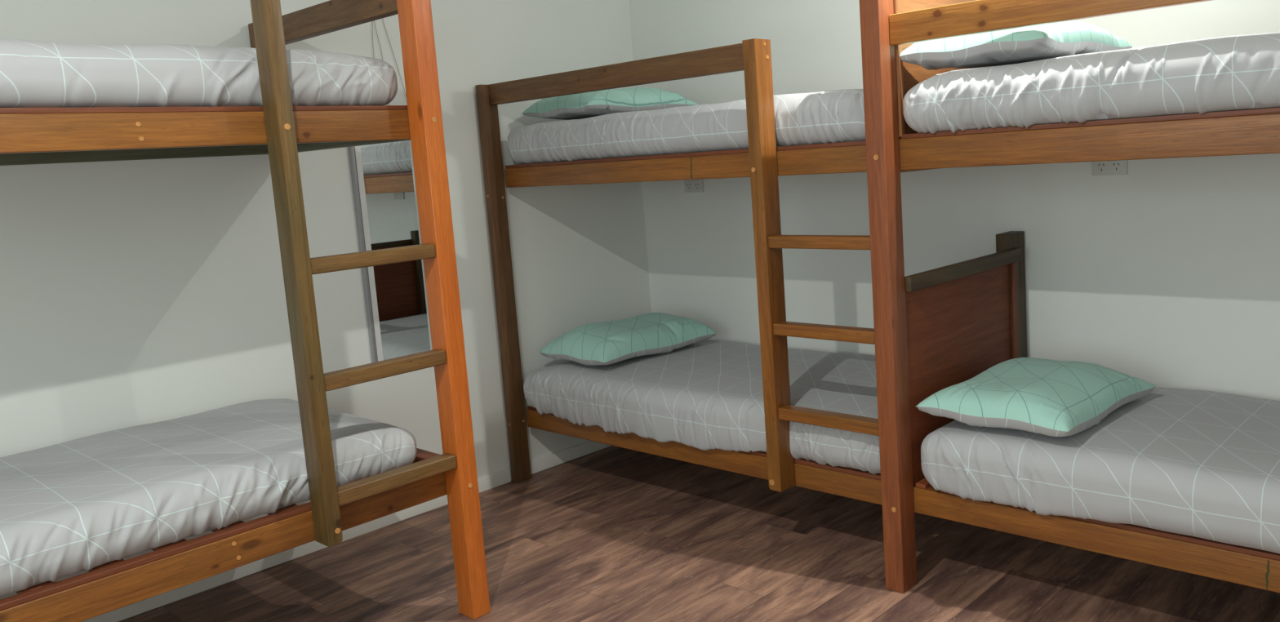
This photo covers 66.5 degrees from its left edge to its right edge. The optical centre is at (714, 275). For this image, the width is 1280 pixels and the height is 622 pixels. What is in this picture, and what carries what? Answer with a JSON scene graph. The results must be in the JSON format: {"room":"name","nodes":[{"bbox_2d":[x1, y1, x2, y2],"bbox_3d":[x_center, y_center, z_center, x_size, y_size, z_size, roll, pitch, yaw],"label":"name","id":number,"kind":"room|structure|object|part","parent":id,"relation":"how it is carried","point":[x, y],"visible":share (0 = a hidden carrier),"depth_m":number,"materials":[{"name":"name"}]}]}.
{"room":"dormitory","nodes":[
{"label":"dormitory","id":0,"kind":"room"},
{"bbox_2d":[0,0,651,599],"bbox_3d":[-2.048,-0.111,2.981,0.100,2.460,5.000,3,9,42],"label":"wall","id":1,"kind":"structure","parent":0,"point":[133,292],"depth_m":3.39,"materials":[{"name":"paint"}]},
{"bbox_2d":[81,440,611,621],"bbox_3d":[-1.929,1.081,3.091,0.012,0.058,4.977,3,9,42],"label":"baseboard","id":2,"kind":"structure","parent":1,"relation":"attached to","point":[485,483],"depth_m":3.59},
{"bbox_2d":[347,17,432,362],"bbox_3d":[-1.258,-0.384,3.761,0.027,1.507,0.300,3,9,42],"label":"wall mirror","id":3,"kind":"object","parent":1,"relation":"attached to","point":[383,175],"visible":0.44,"depth_m":3.78,"materials":[{"name":"silver metal"}]},
{"bbox_3d":[-1.241,-0.138,3.791,0.025,1.010,0.300,3,9,42],"label":"frame","id":4,"kind":"part","parent":3,"relation":"part of","materials":[{"name":"silver mirror"}]},
{"bbox_3d":[-1.242,-0.138,3.792,0.023,0.981,0.271,3,9,42],"label":"frame","id":5,"kind":"part","parent":3,"relation":"part of","materials":[{"name":"white mirror"}]},
{"bbox_3d":[-1.280,-0.878,3.720,0.025,0.500,0.003,-11,10,-44],"label":"hanging cord","id":6,"kind":"part","parent":3,"relation":"part of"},
{"bbox_3d":[-1.247,-0.885,3.758,0.003,0.500,0.108,3,10,43],"label":"hanging cord","id":7,"kind":"part","parent":3,"relation":"part of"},
{"bbox_2d":[360,140,432,359],"bbox_3d":[-1.246,-0.138,3.796,0.005,0.942,0.232,3,9,42],"label":"mirror glass","id":8,"kind":"object","parent":3,"relation":"attached to","point":[388,206],"depth_m":3.79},
{"bbox_2d":[118,445,1279,621],"bbox_3d":[-0.379,1.229,1.727,4.350,0.100,5.200,3,9,42],"label":"floor","id":9,"kind":"structure","parent":0,"point":[612,533],"depth_m":3.23,"materials":[{"name":"wood"}]},
{"bbox_2d":[0,0,490,621],"bbox_3d":[-1.799,0.177,2.445,0.975,1.990,2.061,3,9,42],"label":"bunk bed","id":10,"kind":"object","parent":9,"relation":"on","point":[280,130],"visible":0.94,"depth_m":2.61,"materials":[{"name":"orange wood"}]},
{"bbox_3d":[-2.171,-0.342,2.706,0.038,0.084,2.008,3,9,42],"label":"rail","id":11,"kind":"part","parent":10,"relation":"part of","materials":[{"name":"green wood"}]},
{"bbox_2d":[0,38,397,107],"bbox_3d":[-1.849,-0.462,2.386,0.853,0.168,1.930,3,9,42],"label":"mattress","id":12,"kind":"object","parent":10,"relation":"on","point":[33,73],"visible":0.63,"depth_m":2.36,"materials":[{"name":"grey fabric"}]},
{"bbox_3d":[-1.547,-0.311,2.128,0.040,0.084,2.059,3,9,42],"label":"rail","id":13,"kind":"part","parent":10,"relation":"part of","materials":[{"name":"brown wood"}]},
{"bbox_2d":[0,398,417,596],"bbox_3d":[-1.798,0.609,2.495,0.857,0.171,1.870,3,9,42],"label":"mattress","id":14,"kind":"object","parent":10,"relation":"on","point":[74,506],"visible":0.88,"depth_m":2.53,"materials":[{"name":"grey fabric"}]},
{"bbox_3d":[-1.477,0.757,2.261,0.040,0.085,2.059,3,9,42],"label":"rail","id":15,"kind":"part","parent":10,"relation":"part of","materials":[{"name":"brown wood"}]},
{"bbox_3d":[-1.566,-0.689,3.367,0.040,0.361,0.040,3,9,42],"label":"post","id":16,"kind":"part","parent":10,"relation":"part of","materials":[{"name":"brown wood"}]},
{"bbox_3d":[-1.101,-0.073,2.547,0.080,1.609,0.040,3,9,42],"label":"ladder post","id":17,"kind":"part","parent":10,"relation":"part of","materials":[{"name":"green wood"}]},
{"bbox_3d":[-1.215,-0.823,3.084,0.848,0.086,0.040,3,9,42],"label":"guard rail","id":18,"kind":"part","parent":10,"relation":"part of","materials":[{"name":"brown wood"}]},
{"bbox_3d":[-1.202,-0.460,3.148,0.808,0.084,0.040,3,9,42],"label":"rail","id":19,"kind":"part","parent":10,"relation":"part of","materials":[{"name":"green wood"}]},
{"bbox_3d":[-0.806,0.057,2.887,0.082,1.990,0.062,3,9,42],"label":"post","id":20,"kind":"part","parent":10,"relation":"part of","materials":[{"name":"orange wood"}]},
{"bbox_2d":[475,0,1279,593],"bbox_3d":[0.818,-0.070,3.163,3.912,1.965,0.924,3,9,42],"label":"bunk bed","id":21,"kind":"object","parent":9,"relation":"on","point":[935,330],"visible":0.58,"depth_m":2.98,"materials":[{"name":"brown wood"}]},
{"bbox_3d":[-0.899,0.049,4.157,0.036,1.706,0.080,3,9,42],"label":"post","id":22,"kind":"part","parent":21,"relation":"part of","materials":[{"name":"brown wood"}]},
{"bbox_3d":[-0.399,-0.732,3.590,1.411,0.084,0.040,3,9,42],"label":"guard rail","id":23,"kind":"part","parent":21,"relation":"part of","materials":[{"name":"brown wood"}]},
{"bbox_3d":[-0.170,-0.384,3.510,1.882,0.080,0.040,3,9,42],"label":"rail","id":24,"kind":"part","parent":21,"relation":"part of","materials":[{"name":"brown wood"}]},
{"bbox_2d":[507,88,865,164],"bbox_3d":[0.059,-0.575,3.784,1.826,0.183,0.858,3,9,42],"label":"mattress","id":25,"kind":"object","parent":21,"relation":"on","point":[837,116],"visible":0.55,"depth_m":3.39,"materials":[{"name":"grey fabric"}]},
{"bbox_2d":[521,87,697,119],"bbox_3d":[-0.440,-0.740,4.162,0.450,0.124,0.620,3,10,45],"label":"pillow","id":26,"kind":"object","parent":25,"relation":"on","point":[592,104],"visible":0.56,"depth_m":3.98,"materials":[{"name":"teal fabric"}]},
{"bbox_3d":[-0.437,-0.699,4.167,0.450,0.042,0.620,3,10,45],"label":"panel","id":27,"kind":"part","parent":26,"relation":"part of","materials":[{"name":"fabric"}]},
{"bbox_2d":[523,339,880,474],"bbox_3d":[0.117,0.466,3.900,1.835,0.224,0.887,3,9,42],"label":"mattress","id":28,"kind":"object","parent":21,"relation":"on","point":[706,394],"visible":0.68,"depth_m":3.64,"materials":[{"name":"grey fabric"}]},
{"bbox_2d":[538,312,716,365],"bbox_3d":[-0.377,0.264,4.276,0.640,0.148,0.460,-10,10,-44],"label":"pillow","id":29,"kind":"object","parent":28,"relation":"on","point":[608,342],"visible":1,"depth_m":4.13,"materials":[{"name":"teal fabric"}]},
{"bbox_3d":[-0.374,0.312,4.282,0.640,0.051,0.460,-10,10,-44],"label":"panel","id":30,"kind":"part","parent":29,"relation":"part of","materials":[{"name":"fabric"}]},
{"bbox_3d":[-0.102,0.651,3.638,1.882,0.080,0.040,3,9,42],"label":"rail","id":31,"kind":"part","parent":21,"relation":"part of","materials":[{"name":"brown wood"}]},
{"bbox_3d":[0.180,-0.019,3.176,0.050,1.473,0.080,3,9,42],"label":"ladder post","id":32,"kind":"part","parent":21,"relation":"part of","materials":[{"name":"brown wood"}]},
{"bbox_3d":[0.514,-0.013,2.879,0.064,1.960,0.082,3,9,42],"label":"post","id":33,"kind":"part","parent":21,"relation":"part of","materials":[{"name":"red wood"}]},
{"bbox_3d":[0.532,-0.683,2.815,0.012,0.558,0.024,3,9,42],"label":"moulding","id":34,"kind":"part","parent":21,"relation":"part of","materials":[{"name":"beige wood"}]},
{"bbox_3d":[0.795,-0.687,3.130,0.012,0.662,0.838,3,9,42],"label":"panel","id":35,"kind":"part","parent":21,"relation":"part of","materials":[{"name":"orange wood"}]},
{"bbox_3d":[0.861,0.325,3.255,0.012,0.705,0.838,3,9,42],"label":"panel","id":36,"kind":"part","parent":21,"relation":"part of","materials":[{"name":"brown wood"}]},
{"bbox_3d":[0.828,-0.026,3.173,0.022,0.046,0.766,3,9,42],"label":"panel rail","id":37,"kind":"part","parent":21,"relation":"part of","materials":[{"name":"brown wood"}]},
{"bbox_3d":[1.090,0.347,3.540,0.054,1.012,0.119,3,9,42],"label":"wall post","id":38,"kind":"part","parent":21,"relation":"part of","materials":[{"name":"brown wood"}]},
{"bbox_3d":[1.075,0.242,3.466,0.012,0.588,0.025,3,9,42],"label":"moulding","id":39,"kind":"part","parent":21,"relation":"part of","materials":[{"name":"brown wood"}]},
{"bbox_3d":[1.217,-0.673,2.161,1.894,0.085,0.032,3,9,42],"label":"guard rail","id":40,"kind":"part","parent":21,"relation":"part of","materials":[{"name":"orange wood"}]},
{"bbox_3d":[1.277,-0.325,2.221,1.990,0.090,0.040,3,9,42],"label":"rail","id":41,"kind":"part","parent":21,"relation":"part of","materials":[{"name":"brown wood"}]},
{"bbox_2d":[902,31,1279,133],"bbox_3d":[1.497,-0.517,2.475,1.875,0.189,0.882,3,9,42],"label":"mattress","id":42,"kind":"object","parent":21,"relation":"on","point":[1232,73],"visible":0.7,"depth_m":2.40,"materials":[{"name":"grey fabric"}]},
{"bbox_2d":[899,19,1132,70],"bbox_3d":[0.885,-0.689,2.853,0.460,0.136,0.560,3,10,45],"label":"pillow","id":43,"kind":"object","parent":42,"relation":"on","point":[1070,37],"visible":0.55,"depth_m":2.68,"materials":[{"name":"grey fabric"}]},
{"bbox_3d":[0.887,-0.644,2.859,0.460,0.045,0.560,3,10,45],"label":"panel","id":44,"kind":"part","parent":43,"relation":"part of","materials":[{"name":"grey fabric"}]},
{"bbox_3d":[1.345,0.717,2.351,1.990,0.080,0.040,3,9,42],"label":"rail","id":45,"kind":"part","parent":21,"relation":"part of","materials":[{"name":"brown wood"}]},
{"bbox_2d":[920,386,1279,554],"bbox_3d":[1.574,0.523,2.607,1.865,0.208,0.875,3,9,42],"label":"mattress","id":46,"kind":"object","parent":21,"relation":"on","point":[1200,464],"visible":0.76,"depth_m":2.61,"materials":[{"name":"grey fabric"}]},
{"bbox_2d":[915,357,1156,436],"bbox_3d":[0.988,0.349,2.970,0.475,0.136,0.620,3,10,45],"label":"pillow","id":47,"kind":"object","parent":46,"relation":"on","point":[1046,397],"visible":1,"depth_m":2.82,"materials":[{"name":"teal fabric"}]},
{"bbox_3d":[0.991,0.387,2.975,0.475,0.059,0.620,3,10,45],"label":"panel","id":48,"kind":"part","parent":47,"relation":"part of","materials":[{"name":"teal fabric"}]},
{"bbox_2d":[628,0,1279,400],"bbox_3d":[1.227,-0.382,3.450,4.350,2.460,0.100,3,9,42],"label":"wall","id":49,"kind":"structure","parent":0,"point":[1165,273],"depth_m":3.51,"materials":[{"name":"paint"}]},
{"bbox_2d":[684,178,703,192],"bbox_3d":[-0.097,-0.428,4.554,0.116,0.074,0.012,3,9,42],"label":"power outlet","id":50,"kind":"object","parent":49,"relation":"attached to","point":[691,185],"visible":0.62,"depth_m":4.55,"materials":[{"name":"plastic"}]},
{"bbox_2d":[1092,160,1127,175],"bbox_3d":[1.333,-0.376,3.279,0.116,0.074,0.012,3,9,42],"label":"power outlet","id":51,"kind":"object","parent":49,"relation":"attached to","point":[1120,166],"visible":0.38,"depth_m":3.28,"materials":[{"name":"plastic"}]}
]}

